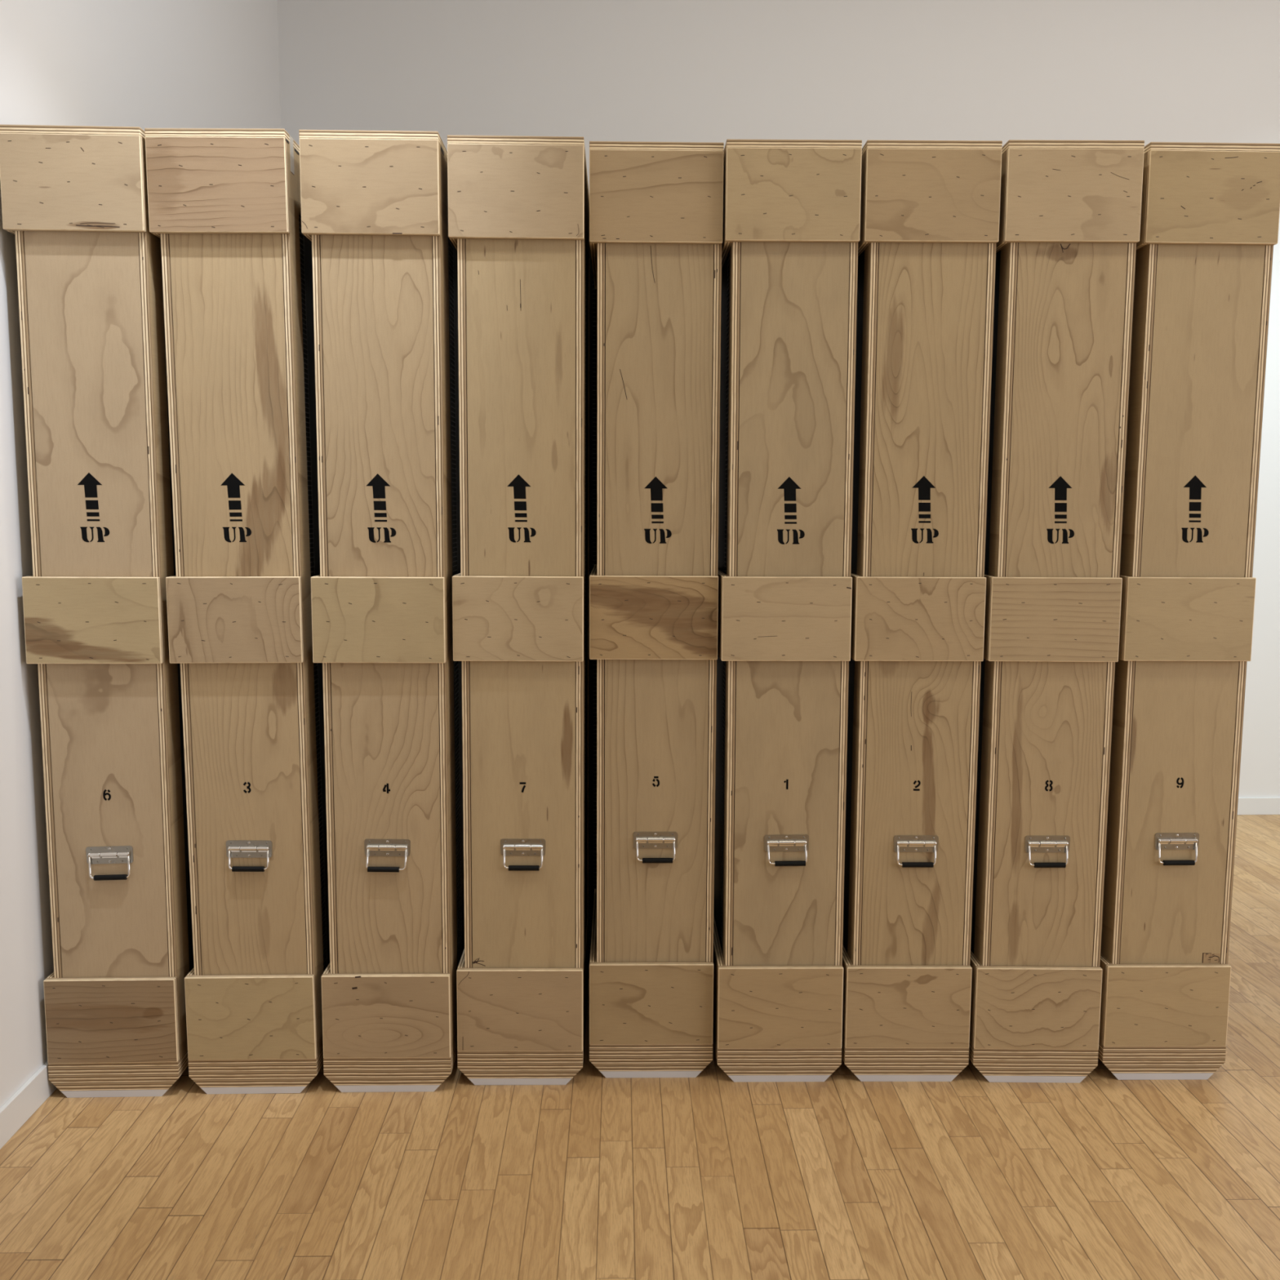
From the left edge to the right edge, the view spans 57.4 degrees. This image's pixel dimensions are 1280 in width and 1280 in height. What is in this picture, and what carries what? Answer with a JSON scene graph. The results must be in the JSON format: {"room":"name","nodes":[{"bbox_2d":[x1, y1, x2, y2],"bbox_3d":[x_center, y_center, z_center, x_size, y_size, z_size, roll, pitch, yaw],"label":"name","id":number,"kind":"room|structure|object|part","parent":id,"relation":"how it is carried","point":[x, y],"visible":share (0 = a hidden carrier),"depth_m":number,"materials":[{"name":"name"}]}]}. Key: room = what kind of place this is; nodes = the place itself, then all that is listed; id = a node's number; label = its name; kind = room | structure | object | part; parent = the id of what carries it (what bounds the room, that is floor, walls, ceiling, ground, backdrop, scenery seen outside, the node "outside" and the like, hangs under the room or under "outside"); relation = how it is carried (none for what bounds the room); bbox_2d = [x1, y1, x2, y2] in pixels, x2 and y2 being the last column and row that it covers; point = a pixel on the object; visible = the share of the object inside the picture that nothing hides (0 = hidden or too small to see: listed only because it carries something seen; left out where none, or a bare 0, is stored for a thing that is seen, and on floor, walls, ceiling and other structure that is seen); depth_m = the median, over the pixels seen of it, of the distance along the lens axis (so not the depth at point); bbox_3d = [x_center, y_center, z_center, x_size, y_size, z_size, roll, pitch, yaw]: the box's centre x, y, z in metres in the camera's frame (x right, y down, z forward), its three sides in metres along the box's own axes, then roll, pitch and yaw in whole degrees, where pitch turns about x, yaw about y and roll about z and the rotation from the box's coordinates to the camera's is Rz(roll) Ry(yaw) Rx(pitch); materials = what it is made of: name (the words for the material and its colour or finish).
{"room":"art gallery","nodes":[
{"label":"art gallery","id":0,"kind":"room"},
{"bbox_2d":[0,0,280,1107],"bbox_3d":[-1.521,-0.752,0.850,0.150,4.300,9.476,0,6,-2],"label":"wall","id":1,"kind":"structure","parent":0,"point":[143,64],"depth_m":2.97,"materials":[{"name":"white paint"}]},
{"bbox_2d":[0,1061,57,1149],"bbox_3d":[-1.445,1.342,1.080,0.012,0.086,9.164,0,6,-2],"label":"baseboard","id":2,"kind":"structure","parent":1,"relation":"attached to","point":[14,1113],"depth_m":2.87,"materials":[{"name":"white paint"}]},
{"bbox_2d":[0,814,1279,1279],"bbox_3d":[2.350,1.437,1.248,7.910,0.120,9.476,0,6,-2],"label":"floor","id":3,"kind":"structure","parent":0,"point":[709,1175],"depth_m":2.65,"materials":[{"name":"brown wood"}]},
{"bbox_2d":[0,124,194,1097],"bbox_3d":[-1.354,-0.050,3.173,0.328,2.391,0.620,0,6,-2],"label":"crate","id":4,"kind":"object","parent":3,"relation":"on","point":[74,198],"visible":0.75,"depth_m":2.87,"materials":[{"name":"brown wood"}]},
{"bbox_3d":[-1.489,-0.087,3.173,0.019,2.280,0.601,0,6,-2],"label":"panel","id":5,"kind":"part","parent":4,"relation":"part of","materials":[{"name":"brown wood"}]},
{"bbox_3d":[-1.334,-0.055,2.890,0.268,2.280,0.018,0,6,-2],"label":"panel","id":6,"kind":"part","parent":4,"relation":"part of","materials":[{"name":"brown wood"}]},
{"bbox_3d":[-1.337,0.542,2.946,0.117,0.046,0.002,0,6,-2],"label":"handle","id":7,"kind":"part","parent":4,"relation":"part of","materials":[{"name":"silver metal"}]},
{"bbox_3d":[-1.200,-0.087,3.184,0.019,2.280,0.601,0,6,-2],"label":"panel","id":8,"kind":"part","parent":4,"relation":"part of","materials":[{"name":"brown wood"}]},
{"bbox_2d":[144,128,329,1093],"bbox_3d":[-1.005,-0.051,3.191,0.328,2.391,0.620,0,6,-1],"label":"crate","id":9,"kind":"object","parent":3,"relation":"on","point":[224,204],"visible":0.94,"depth_m":2.89,"materials":[{"name":"brown wood"}]},
{"bbox_3d":[-1.141,-0.088,3.194,0.019,2.280,0.601,0,6,-1],"label":"panel","id":10,"kind":"part","parent":9,"relation":"part of","materials":[{"name":"brown wood"}]},
{"bbox_3d":[-0.991,-0.056,2.908,0.268,2.280,0.018,0,6,-1],"label":"panel","id":11,"kind":"part","parent":9,"relation":"part of","materials":[{"name":"brown wood"}]},
{"bbox_3d":[-0.991,0.530,2.963,0.117,0.045,0.002,0,6,-1],"label":"handle","id":12,"kind":"part","parent":9,"relation":"part of","materials":[{"name":"silver metal"}]},
{"bbox_3d":[-0.852,-0.089,3.200,0.019,2.280,0.601,0,6,-1],"label":"panel","id":13,"kind":"part","parent":9,"relation":"part of","materials":[{"name":"brown wood"}]},
{"bbox_2d":[298,129,464,1092],"bbox_3d":[-0.654,-0.051,3.202,0.328,2.391,0.620,0,6,-1],"label":"crate","id":14,"kind":"object","parent":3,"relation":"on","point":[375,203],"visible":0.92,"depth_m":2.90,"materials":[{"name":"brown wood"}]},
{"bbox_3d":[-0.790,-0.089,3.205,0.019,2.280,0.601,0,6,-1],"label":"panel","id":15,"kind":"part","parent":14,"relation":"part of","materials":[{"name":"brown wood"}]},
{"bbox_3d":[-0.639,-0.056,2.919,0.268,2.280,0.018,0,6,-1],"label":"panel","id":16,"kind":"part","parent":14,"relation":"part of","materials":[{"name":"brown wood"}]},
{"bbox_3d":[-0.642,0.529,2.974,0.117,0.046,0.002,0,6,-1],"label":"handle","id":17,"kind":"part","parent":14,"relation":"part of","materials":[{"name":"silver metal"}]},
{"bbox_3d":[-0.500,-0.088,3.211,0.019,2.280,0.601,0,6,-1],"label":"panel","id":18,"kind":"part","parent":14,"relation":"part of","materials":[{"name":"brown wood"}]},
{"bbox_2d":[447,134,590,1084],"bbox_3d":[-0.312,-0.055,3.240,0.328,2.391,0.620,0,6,-1],"label":"crate","id":19,"kind":"object","parent":3,"relation":"on","point":[518,206],"visible":1,"depth_m":2.93,"materials":[{"name":"brown wood"}]},
{"bbox_3d":[-0.447,-0.092,3.244,0.019,2.280,0.601,0,6,-1],"label":"panel","id":20,"kind":"part","parent":19,"relation":"part of","materials":[{"name":"brown wood"}]},
{"bbox_3d":[-0.297,-0.060,2.958,0.268,2.280,0.018,0,6,-1],"label":"panel","id":21,"kind":"part","parent":19,"relation":"part of","materials":[{"name":"brown wood"}]},
{"bbox_3d":[-0.301,0.535,3.014,0.117,0.044,0.002,0,6,-1],"label":"handle","id":22,"kind":"part","parent":19,"relation":"part of","materials":[{"name":"silver metal"}]},
{"bbox_3d":[-0.307,-0.124,3.535,0.268,2.280,0.018,0,6,-1],"label":"panel","id":23,"kind":"part","parent":19,"relation":"part of","materials":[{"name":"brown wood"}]},
{"bbox_3d":[-0.157,-0.091,3.249,0.019,2.280,0.601,0,6,-1],"label":"panel","id":24,"kind":"part","parent":19,"relation":"part of","materials":[{"name":"brown wood"}]},
{"bbox_2d":[589,141,724,1077],"bbox_3d":[0.029,-0.058,3.282,0.328,2.391,0.620,0,6,-1],"label":"crate","id":25,"kind":"object","parent":3,"relation":"on","point":[656,208],"visible":1,"depth_m":2.97,"materials":[{"name":"brown wood"}]},
{"bbox_3d":[-0.106,-0.096,3.285,0.019,2.280,0.601,0,6,-1],"label":"panel","id":26,"kind":"part","parent":25,"relation":"part of","materials":[{"name":"brown wood"}]},
{"bbox_3d":[0.040,0.523,3.054,0.117,0.044,0.002,0,6,-1],"label":"handle","id":27,"kind":"part","parent":25,"relation":"part of","materials":[{"name":"silver metal"}]},
{"bbox_3d":[0.044,-0.063,2.999,0.268,2.280,0.018,0,6,-1],"label":"panel","id":28,"kind":"part","parent":25,"relation":"part of","materials":[{"name":"brown wood"}]},
{"bbox_3d":[0.183,-0.095,3.291,0.019,2.280,0.601,0,6,-1],"label":"panel","id":29,"kind":"part","parent":25,"relation":"part of","materials":[{"name":"brown wood"}]},
{"bbox_2d":[712,139,862,1081],"bbox_3d":[0.367,-0.055,3.262,0.327,2.391,0.620,0,6,-1],"label":"crate","id":30,"kind":"object","parent":3,"relation":"on","point":[791,228],"visible":0.91,"depth_m":2.95,"materials":[{"name":"brown wood"}]},
{"bbox_3d":[0.232,-0.092,3.266,0.019,2.280,0.601,0,6,-1],"label":"panel","id":31,"kind":"part","parent":30,"relation":"part of","materials":[{"name":"brown wood"}]},
{"bbox_3d":[0.380,0.527,3.034,0.117,0.045,0.002,0,6,-1],"label":"handle","id":32,"kind":"part","parent":30,"relation":"part of","materials":[{"name":"silver metal"}]},
{"bbox_3d":[0.380,-0.060,2.979,0.268,2.280,0.018,0,6,-1],"label":"panel","id":33,"kind":"part","parent":30,"relation":"part of","materials":[{"name":"brown wood"}]},
{"bbox_3d":[0.521,-0.092,3.269,0.019,2.280,0.601,0,6,-1],"label":"panel","id":34,"kind":"part","parent":30,"relation":"part of","materials":[{"name":"brown wood"}]},
{"bbox_2d":[841,139,1002,1081],"bbox_3d":[0.707,-0.054,3.265,0.328,2.391,0.620,0,6,0],"label":"crate","id":35,"kind":"object","parent":3,"relation":"on","point":[930,210],"visible":0.73,"depth_m":2.96,"materials":[{"name":"brown wood"}]},
{"bbox_3d":[0.571,-0.092,3.270,0.019,2.280,0.601,0,6,0],"label":"panel","id":36,"kind":"part","parent":35,"relation":"part of","materials":[{"name":"brown wood"}]},
{"bbox_3d":[0.717,0.529,3.038,0.117,0.044,0.002,0,6,0],"label":"handle","id":37,"kind":"part","parent":35,"relation":"part of","materials":[{"name":"silver metal"}]},
{"bbox_3d":[0.718,-0.060,2.982,0.268,2.280,0.018,0,6,0],"label":"panel","id":38,"kind":"part","parent":35,"relation":"part of","materials":[{"name":"brown wood"}]},
{"bbox_3d":[0.861,-0.091,3.272,0.019,2.280,0.601,0,6,0],"label":"panel","id":39,"kind":"part","parent":35,"relation":"part of","materials":[{"name":"brown wood"}]},
{"bbox_2d":[968,139,1144,1083],"bbox_3d":[1.050,-0.053,3.261,0.328,2.391,0.620,0,6,0],"label":"crate","id":40,"kind":"object","parent":3,"relation":"on","point":[1070,211],"visible":0.73,"depth_m":2.95,"materials":[{"name":"brown wood"}]},
{"bbox_3d":[0.915,-0.091,3.267,0.019,2.280,0.601,0,6,0],"label":"panel","id":41,"kind":"part","parent":40,"relation":"part of","materials":[{"name":"brown wood"}]},
{"bbox_3d":[1.057,0.530,3.033,0.117,0.045,0.002,0,6,0],"label":"handle","id":42,"kind":"part","parent":40,"relation":"part of","materials":[{"name":"silver metal"}]},
{"bbox_3d":[1.058,-0.058,2.978,0.268,2.280,0.018,0,6,0],"label":"panel","id":43,"kind":"part","parent":40,"relation":"part of","materials":[{"name":"brown wood"}]},
{"bbox_3d":[1.205,-0.090,3.266,0.019,2.280,0.601,0,6,0],"label":"panel","id":44,"kind":"part","parent":40,"relation":"part of","materials":[{"name":"brown wood"}]},
{"bbox_2d":[1097,142,1279,1079],"bbox_3d":[1.391,-0.054,3.278,0.328,2.391,0.620,0,6,-1],"label":"crate","id":45,"kind":"object","parent":3,"relation":"on","point":[1211,211],"visible":0.72,"depth_m":2.97,"materials":[{"name":"brown wood"}]},
{"bbox_3d":[1.255,-0.092,3.281,0.019,2.280,0.601,0,6,-1],"label":"panel","id":46,"kind":"part","parent":45,"relation":"part of","materials":[{"name":"brown wood"}]},
{"bbox_3d":[1.401,0.525,3.050,0.117,0.045,0.002,0,6,-1],"label":"handle","id":47,"kind":"part","parent":45,"relation":"part of","materials":[{"name":"silver metal"}]},
{"bbox_3d":[1.405,-0.060,2.995,0.268,2.280,0.018,0,6,-1],"label":"panel","id":48,"kind":"part","parent":45,"relation":"part of","materials":[{"name":"brown wood"}]},
{"bbox_3d":[1.545,-0.091,3.287,0.019,2.280,0.601,0,6,-1],"label":"panel","id":49,"kind":"part","parent":45,"relation":"part of","materials":[{"name":"brown wood"}]},
{"bbox_2d":[277,0,1279,797],"bbox_3d":[2.171,-1.274,5.635,7.610,4.300,0.150,0,6,-2],"label":"wall","id":50,"kind":"structure","parent":0,"point":[715,71],"depth_m":5.36,"materials":[{"name":"white paint"}]},
{"bbox_2d":[1237,797,1279,814],"bbox_3d":[2.163,0.829,5.786,7.598,0.086,0.013,0,6,-2],"label":"baseboard","id":51,"kind":"structure","parent":50,"relation":"attached to","point":[1246,806],"depth_m":5.82,"materials":[{"name":"white paint"}]}
]}

